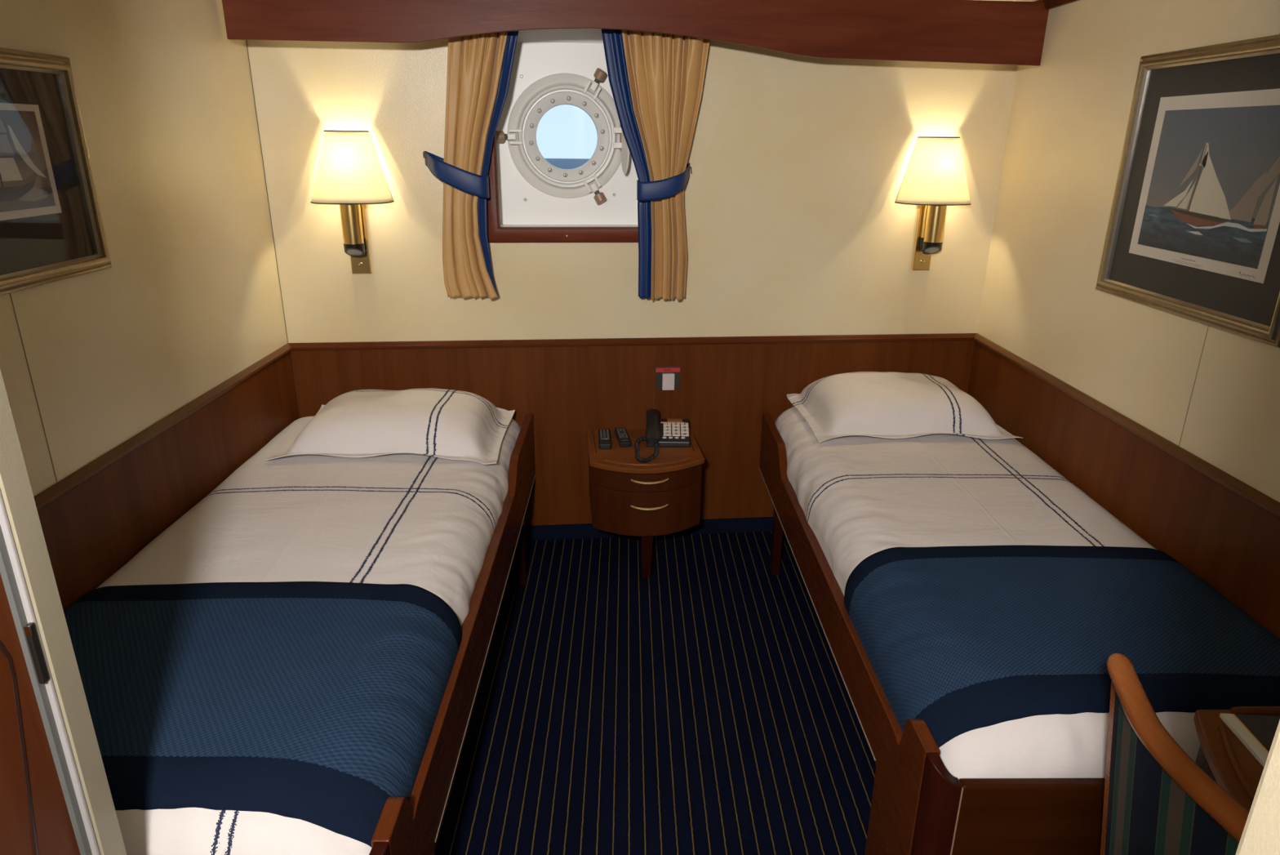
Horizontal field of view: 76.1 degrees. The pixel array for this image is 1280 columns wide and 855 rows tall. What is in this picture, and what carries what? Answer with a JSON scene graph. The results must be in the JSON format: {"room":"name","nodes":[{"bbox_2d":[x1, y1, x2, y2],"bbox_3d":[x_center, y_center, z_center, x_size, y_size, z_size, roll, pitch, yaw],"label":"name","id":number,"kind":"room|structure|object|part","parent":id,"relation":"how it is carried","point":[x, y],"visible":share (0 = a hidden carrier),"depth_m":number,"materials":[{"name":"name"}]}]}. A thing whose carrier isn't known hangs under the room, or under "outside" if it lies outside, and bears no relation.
{"room":"ship interior","nodes":[
{"label":"ship interior","id":0,"kind":"room"},
{"bbox_2d":[0,368,127,854],"bbox_3d":[-1.134,0.257,1.113,0.661,2.250,0.043,0,20,-1],"label":"door frame","id":1,"kind":"structure","parent":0,"point":[15,489],"depth_m":1.12,"materials":[{"name":"beige paint"}]},
{"bbox_2d":[0,0,287,496],"bbox_3d":[-1.457,-0.147,2.244,0.050,2.250,2.470,0,20,-1],"label":"wall","id":2,"kind":"structure","parent":0,"point":[189,298],"depth_m":2.37,"materials":[{"name":"beige paint"}]},
{"bbox_2d":[9,293,57,482],"bbox_3d":[-1.422,-0.464,1.791,0.001,1.270,0.002,0,20,-1],"label":"trim","id":3,"kind":"structure","parent":2,"relation":"attached to","point":[10,293],"depth_m":1.92,"materials":[{"name":"beige"}]},
{"bbox_2d":[0,47,111,295],"bbox_3d":[-1.405,-0.514,1.663,0.032,0.514,0.926,0,20,-1],"label":"framed picture","id":4,"kind":"object","parent":2,"relation":"attached to","point":[52,228],"visible":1,"depth_m":1.94,"materials":[{"name":"black paper"}]},
{"bbox_2d":[0,102,62,220],"bbox_3d":[-1.414,-0.533,1.656,0.001,0.246,0.657,0,20,-1],"label":"print","id":5,"kind":"object","parent":4,"relation":"attached to","point":[30,188],"depth_m":1.89,"materials":[{"name":"multicoloured"}]},
{"bbox_2d":[33,342,299,609],"bbox_3d":[-1.427,0.481,2.434,0.020,0.940,2.307,0,20,-1],"label":"wall paneling","id":6,"kind":"structure","parent":2,"relation":"attached to","point":[99,517],"depth_m":2.40,"materials":[{"name":"brown wood"}]},
{"bbox_3d":[-1.423,0.051,2.282,0.020,0.029,2.307,0,20,-1],"label":"moulding","id":7,"kind":"part","parent":6,"relation":"part of","materials":[{"name":"brown wood"}]},
{"bbox_2d":[245,40,288,342],"bbox_3d":[-1.442,-0.941,3.152,0.001,1.260,0.002,0,20,-1],"label":"trim","id":8,"kind":"structure","parent":2,"relation":"attached to","point":[246,40],"depth_m":3.16,"materials":[{"name":"brown"}]},
{"bbox_2d":[246,39,1017,342],"bbox_3d":[0.028,-0.566,3.468,3.102,2.250,0.040,-1,20,-6],"label":"wall","id":9,"kind":"structure","parent":0,"point":[794,224],"depth_m":3.34,"materials":[{"name":"beige paint"}]},
{"bbox_2d":[310,130,394,273],"bbox_3d":[-1.113,-0.852,3.135,0.306,0.539,0.169,0,20,-1],"label":"wall sconce","id":10,"kind":"object","parent":9,"relation":"attached to","point":[350,175],"visible":1,"depth_m":3.06,"materials":[{"name":"beige fabric"}]},
{"bbox_3d":[-1.112,-0.982,3.085,0.303,0.256,0.159,0,20,-1],"label":"lamp shade","id":11,"kind":"part","parent":10,"relation":"part of","materials":[{"name":"white fabric"}]},
{"bbox_3d":[-1.117,-0.798,3.229,0.074,0.375,0.022,-1,20,-6],"label":"plate","id":12,"kind":"part","parent":10,"relation":"part of","materials":[{"name":"gold metal"}]},
{"bbox_2d":[422,151,489,198],"bbox_3d":[-0.715,-0.970,3.140,0.263,0.169,0.108,2,20,5],"label":"tieback","id":13,"kind":"object","parent":9,"relation":"attached to","point":[464,180],"visible":0.98,"depth_m":3.10,"materials":[{"name":"blue fabric"}]},
{"bbox_2d":[486,28,638,242],"bbox_3d":[-0.286,-1.210,3.278,0.691,0.895,0.223,-1,20,-6],"label":"window","id":14,"kind":"structure","parent":9,"relation":"in","point":[531,199],"depth_m":3.32,"materials":[{"name":"white paint"}]},
{"bbox_3d":[-0.276,-1.177,3.186,0.691,0.895,0.020,-1,20,-6],"label":"wood frame","id":15,"kind":"part","parent":14,"relation":"part of","materials":[{"name":"brown wood"}]},
{"bbox_2d":[288,333,976,525],"bbox_3d":[0.026,0.061,3.659,2.974,0.940,0.020,-1,20,-6],"label":"wall paneling","id":16,"kind":"structure","parent":9,"relation":"attached to","point":[571,388],"depth_m":3.59,"materials":[{"name":"brown wood"}]},
{"bbox_3d":[0.031,-0.368,3.507,2.964,0.029,0.281,0,20,-1],"label":"moulding","id":17,"kind":"part","parent":16,"relation":"part of","materials":[{"name":"brown wood"}]},
{"bbox_2d":[655,365,680,390],"bbox_3d":[0.123,-0.214,3.562,0.110,0.103,0.021,-1,20,-6],"label":"light switch","id":18,"kind":"object","parent":16,"relation":"attached to","point":[667,378],"visible":1,"depth_m":3.56,"materials":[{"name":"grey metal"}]},
{"bbox_2d":[524,516,783,540],"bbox_3d":[0.022,0.471,3.802,2.953,0.072,0.007,-1,20,-6],"label":"baseboard","id":19,"kind":"structure","parent":9,"relation":"attached to","point":[535,532],"depth_m":3.81,"materials":[{"name":"blue carpet"}]},
{"bbox_2d":[636,163,692,201],"bbox_3d":[0.105,-0.968,3.225,0.246,0.141,0.113,-6,21,-18],"label":"tieback","id":20,"kind":"object","parent":9,"relation":"attached to","point":[668,187],"visible":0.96,"depth_m":3.18,"materials":[{"name":"blue fabric"}]},
{"bbox_2d":[894,136,971,270],"bbox_3d":[1.214,-0.910,3.367,0.306,0.539,0.169,0,20,-1],"label":"wall sconce","id":21,"kind":"object","parent":9,"relation":"attached to","point":[935,179],"visible":1,"depth_m":3.29,"materials":[{"name":"beige fabric"}]},
{"bbox_3d":[1.210,-0.857,3.460,0.074,0.375,0.022,-1,20,-6],"label":"plate","id":22,"kind":"part","parent":21,"relation":"part of","materials":[{"name":"gold metal"}]},
{"bbox_3d":[1.215,-1.041,3.317,0.303,0.256,0.159,0,20,-1],"label":"lamp shade","id":23,"kind":"part","parent":21,"relation":"part of","materials":[{"name":"white fabric"}]},
{"bbox_2d":[434,530,875,854],"bbox_3d":[0.067,1.281,1.702,3.200,0.050,5.150,0,20,-1],"label":"floor","id":24,"kind":"structure","parent":0,"point":[702,704],"depth_m":2.63,"materials":[{"name":"carpet"}]},
{"bbox_2d":[368,413,535,854],"bbox_3d":[-0.939,0.616,2.549,0.978,0.611,2.346,0,20,-1],"label":"bed","id":25,"kind":"object","parent":24,"relation":"on","point":[402,827],"visible":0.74,"depth_m":2.07,"materials":[{"name":"brown wood"}]},
{"bbox_2d":[96,415,520,854],"bbox_3d":[-0.949,0.400,2.486,0.954,0.266,2.295,0,20,-1],"label":"duvet","id":26,"kind":"object","parent":25,"relation":"on","point":[428,522],"visible":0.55,"depth_m":2.35,"materials":[{"name":"fabric"}]},
{"bbox_2d":[63,581,462,847],"bbox_3d":[-0.936,0.627,1.797,0.960,0.254,0.724,0,20,-1],"label":"blanket","id":27,"kind":"object","parent":26,"relation":"on","point":[318,703],"visible":0.82,"depth_m":1.70,"materials":[{"name":"blue fabric"}]},
{"bbox_2d":[265,387,515,464],"bbox_3d":[-0.920,-0.035,3.141,0.816,0.166,0.616,0,20,-1],"label":"pillow","id":28,"kind":"object","parent":26,"relation":"on","point":[442,423],"visible":1,"depth_m":2.95,"materials":[{"name":"fabric"}]},
{"bbox_3d":[-0.464,1.004,1.480,0.034,0.601,0.079,18,26,41],"label":"corner post","id":29,"kind":"part","parent":25,"relation":"part of","materials":[{"name":"brown wood"}]},
{"bbox_3d":[-0.488,0.457,3.329,0.035,0.396,0.055,0,20,-1],"label":"leg","id":30,"kind":"part","parent":25,"relation":"part of","materials":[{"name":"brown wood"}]},
{"bbox_2d":[586,428,704,577],"bbox_3d":[0.015,0.331,3.494,0.466,0.539,0.487,-1,20,-6],"label":"nightstand","id":31,"kind":"object","parent":24,"relation":"on","point":[628,495],"visible":0.99,"depth_m":3.29,"materials":[{"name":"brown wood"}]},
{"bbox_3d":[-0.198,0.061,3.463,0.011,0.014,0.284,-1,20,-6],"label":"fiddle rail","id":32,"kind":"part","parent":31,"relation":"part of","materials":[{"name":"brown wood"}]},
{"bbox_2d":[598,428,611,448],"bbox_3d":[-0.151,0.046,3.482,0.052,0.023,0.195,-1,20,-4],"label":"remote control","id":33,"kind":"object","parent":31,"relation":"on","point":[604,434],"visible":1,"depth_m":3.44,"materials":[{"name":"black plastic"}]},
{"bbox_2d":[614,427,631,447],"bbox_3d":[-0.074,0.041,3.499,0.048,0.024,0.190,-2,20,-9],"label":"remote control","id":34,"kind":"object","parent":31,"relation":"on","point":[624,440],"visible":1,"depth_m":3.46,"materials":[{"name":"black plastic"}]},
{"bbox_3d":[0.033,0.333,3.317,0.446,0.191,0.099,-1,20,-6],"label":"drawer","id":35,"kind":"part","parent":31,"relation":"part of","materials":[{"name":"brown wood"}]},
{"bbox_3d":[0.034,0.205,3.271,0.446,0.072,0.099,-1,20,-6],"label":"drawer","id":36,"kind":"part","parent":31,"relation":"part of","materials":[{"name":"brown wood"}]},
{"bbox_3d":[0.028,0.527,3.402,0.048,0.232,0.074,0,20,-1],"label":"leg","id":37,"kind":"part","parent":31,"relation":"part of","materials":[{"name":"brown wood"}]},
{"bbox_3d":[0.035,0.139,3.252,0.353,0.012,0.067,-1,20,-6],"label":"fiddle rail","id":38,"kind":"part","parent":31,"relation":"part of","materials":[{"name":"brown wood"}]},
{"bbox_3d":[0.039,0.319,3.252,0.153,0.013,0.037,-1,20,-6],"label":"handle","id":39,"kind":"part","parent":31,"relation":"part of","materials":[{"name":"gold metal"}]},
{"bbox_3d":[0.040,0.213,3.215,0.153,0.013,0.037,-1,20,-6],"label":"handle","id":40,"kind":"part","parent":31,"relation":"part of","materials":[{"name":"gold metal"}]},
{"bbox_2d":[634,408,690,462],"bbox_3d":[0.094,0.024,3.425,0.234,0.108,0.414,1,20,1],"label":"telephone","id":41,"kind":"object","parent":31,"relation":"on","point":[659,432],"visible":1,"depth_m":3.44,"materials":[{"name":"black plastic"}]},
{"bbox_3d":[0.026,0.087,3.364,0.103,0.028,0.254,1,20,1],"label":"coiled cord","id":42,"kind":"part","parent":41,"relation":"part of","materials":[{"name":"black plastic"}]},
{"bbox_3d":[0.217,0.051,3.505,0.011,0.014,0.284,-1,20,-6],"label":"fiddle rail","id":43,"kind":"part","parent":31,"relation":"part of","materials":[{"name":"brown wood"}]},
{"bbox_2d":[759,413,1105,854],"bbox_3d":[1.034,0.570,2.766,0.946,0.588,2.250,0,20,-1],"label":"bed","id":44,"kind":"object","parent":24,"relation":"on","point":[918,806],"visible":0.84,"depth_m":1.73,"materials":[{"name":"brown wood"}]},
{"bbox_3d":[0.577,0.432,3.432,0.035,0.396,0.055,0,20,-1],"label":"leg","id":45,"kind":"part","parent":44,"relation":"part of","materials":[{"name":"brown wood"}]},
{"bbox_3d":[0.578,0.568,2.760,0.032,0.588,2.137,0,20,-1],"label":"rail","id":46,"kind":"part","parent":44,"relation":"part of","materials":[{"name":"brown wood"}]},
{"bbox_3d":[0.607,0.940,1.728,0.079,0.578,0.034,18,26,41],"label":"corner post","id":47,"kind":"part","parent":44,"relation":"part of","materials":[{"name":"brown wood"}]},
{"bbox_2d":[774,406,1199,779],"bbox_3d":[1.048,0.339,2.715,0.922,0.266,2.230,0,20,-1],"label":"duvet","id":48,"kind":"object","parent":44,"relation":"on","point":[860,496],"visible":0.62,"depth_m":2.56,"materials":[{"name":"fabric"}]},
{"bbox_2d":[786,371,1022,442],"bbox_3d":[1.059,-0.115,3.384,0.810,0.164,0.640,0,20,-1],"label":"pillow","id":49,"kind":"object","parent":48,"relation":"on","point":[880,404],"visible":1,"depth_m":3.19,"materials":[{"name":"fabric"}]},
{"bbox_2d":[844,545,1279,746],"bbox_3d":[1.055,0.557,2.043,0.928,0.249,0.685,0,20,-1],"label":"blanket","id":50,"kind":"object","parent":48,"relation":"on","point":[958,640],"visible":0.91,"depth_m":1.93,"materials":[{"name":"blue fabric"}]},
{"bbox_3d":[1.079,0.937,1.717,0.887,0.487,0.026,0,20,-1],"label":"footboard","id":51,"kind":"part","parent":44,"relation":"part of","materials":[{"name":"brown wood"}]},
{"bbox_2d":[1100,653,1248,854],"bbox_3d":[1.007,0.911,1.288,0.536,0.932,0.574,0,20,-1],"label":"desk chair","id":52,"kind":"object","parent":24,"relation":"on","point":[1157,800],"visible":0.98,"depth_m":1.23,"materials":[{"name":"brown wood"}]},
{"bbox_3d":[0.851,0.827,1.544,0.090,0.906,0.026,0,20,-1],"label":"leg","id":53,"kind":"part","parent":52,"relation":"part of","materials":[{"name":"brown wood"}]},
{"bbox_2d":[1193,706,1279,811],"bbox_3d":[1.233,1.010,1.268,0.594,0.765,0.820,0,20,-1],"label":"desk","id":54,"kind":"object","parent":24,"relation":"on","point":[1221,754],"visible":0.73,"depth_m":1.42,"materials":[{"name":"brown wood"}]},
{"bbox_3d":[1.010,0.659,1.140,0.100,0.012,0.714,0,20,-1],"label":"fiddle rail","id":55,"kind":"part","parent":54,"relation":"part of","materials":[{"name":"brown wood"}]},
{"bbox_2d":[1219,712,1279,767],"bbox_3d":[1.162,0.581,1.357,0.215,0.008,0.295,2,20,4],"label":"magazine","id":56,"kind":"object","parent":54,"relation":"on","point":[1256,733],"visible":0.78,"depth_m":1.46,"materials":[{"name":"white paper"}]},
{"bbox_3d":[1.295,0.526,1.516,0.396,0.018,0.013,0,20,-1],"label":"fiddle rail","id":57,"kind":"part","parent":54,"relation":"part of","materials":[{"name":"brown wood"}]},
{"bbox_2d":[979,0,1037,1],"bbox_3d":[0.088,-0.887,0.933,3.200,0.050,5.150,0,20,-1],"label":"ceiling","id":58,"kind":"structure","parent":0,"point":[980,0],"depth_m":3.08,"materials":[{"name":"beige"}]},
{"bbox_2d":[977,0,1279,502],"bbox_3d":[1.560,-0.026,1.988,0.050,2.250,3.520,0,20,-1],"label":"wall","id":59,"kind":"structure","parent":0,"point":[1042,303],"depth_m":2.71,"materials":[{"name":"beige paint"}]},
{"bbox_2d":[222,0,1048,66],"bbox_3d":[0.060,-1.443,2.935,2.969,0.216,0.018,-1,20,-6],"label":"pelmet","id":60,"kind":"object","parent":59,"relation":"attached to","point":[1008,33],"visible":0.88,"depth_m":2.94,"materials":[{"name":"brown wood"}]},
{"bbox_2d":[1035,0,1079,9],"bbox_3d":[1.530,-1.082,1.655,0.030,0.037,3.300,0,20,-1],"label":"trim","id":61,"kind":"structure","parent":59,"relation":"attached to","point":[1048,4],"depth_m":2.97,"materials":[{"name":"brown wood"}]},
{"bbox_2d":[967,333,1279,639],"bbox_3d":[1.518,0.575,2.252,0.020,0.940,3.318,0,20,-1],"label":"wall paneling","id":62,"kind":"structure","parent":59,"relation":"attached to","point":[1221,528],"depth_m":2.44,"materials":[{"name":"brown wood"}]},
{"bbox_3d":[1.522,0.146,2.100,0.020,0.029,3.318,0,20,-1],"label":"moulding","id":63,"kind":"part","parent":62,"relation":"part of","materials":[{"name":"brown wood"}]},
{"bbox_2d":[1095,34,1279,347],"bbox_3d":[1.518,-0.654,2.203,0.032,0.703,0.809,0,20,-1],"label":"framed picture","id":64,"kind":"object","parent":59,"relation":"attached to","point":[1193,233],"visible":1,"depth_m":2.20,"materials":[{"name":"black paper"}]},
{"bbox_2d":[1128,88,1279,283],"bbox_3d":[1.527,-0.659,2.199,0.001,0.448,0.571,0,20,-1],"label":"print","id":65,"kind":"object","parent":64,"relation":"attached to","point":[1207,204],"depth_m":2.18,"materials":[{"name":"multicoloured"}]},
{"bbox_2d":[1178,324,1208,446],"bbox_3d":[1.534,-0.545,2.106,0.001,1.270,0.002,0,20,-1],"label":"trim","id":66,"kind":"structure","parent":59,"relation":"attached to","point":[1208,325],"depth_m":2.26,"materials":[{"name":"beige"}]},
{"bbox_2d":[1235,720,1279,854],"bbox_3d":[0.932,0.768,-0.271,1.373,2.250,1.550,0,20,-1],"label":"wall","id":67,"kind":"structure","parent":0,"point":[1260,835],"depth_m":0.31,"materials":[{"name":"beige paint"}]},
{"bbox_3d":[-0.831,0.643,0.034,0.104,2.250,2.257,0,20,-1],"label":"wall","id":68,"kind":"structure","parent":0,"visible":0},
{"bbox_2d":[0,489,100,854],"bbox_3d":[-0.838,0.501,0.779,0.075,2.020,0.757,0,20,-1],"label":"door","id":69,"kind":"structure","parent":68,"relation":"in","point":[44,810],"depth_m":1.10,"materials":[{"name":"brown wood"}]},
{"bbox_3d":[-0.810,0.303,1.098,0.008,0.090,0.013,0,20,-1],"label":"strike plate","id":70,"kind":"part","parent":69,"relation":"part of","materials":[{"name":"grey metal"}]},
{"label":"outside","id":71,"kind":"structure","parent":0,"visible":0},
{"bbox_2d":[544,158,589,168],"bbox_3d":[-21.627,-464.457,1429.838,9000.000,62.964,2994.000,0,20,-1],"label":"sea","id":72,"kind":"structure","parent":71,"point":[563,163],"depth_m":1105.46,"materials":[{"name":"blue liquid"}]},
{"bbox_3d":[-0.215,-1.522,3.024,1.082,0.024,0.200,0,20,-1],"label":"track","id":73,"kind":"object","parent":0,"visible":0},
{"bbox_2d":[442,31,518,298],"bbox_3d":[-0.610,-1.006,3.138,0.340,1.023,0.073,-2,20,-7],"label":"curtain","id":74,"kind":"object","parent":73,"relation":"hanging from","point":[479,67],"visible":0.88,"depth_m":3.10,"materials":[{"name":"beige fabric"}]},
{"bbox_2d":[601,29,710,300],"bbox_3d":[0.056,-1.016,3.203,0.418,1.034,0.067,-1,20,-3],"label":"curtain","id":75,"kind":"object","parent":73,"relation":"hanging from","point":[656,80],"visible":0.88,"depth_m":3.14,"materials":[{"name":"beige fabric"}]}
]}

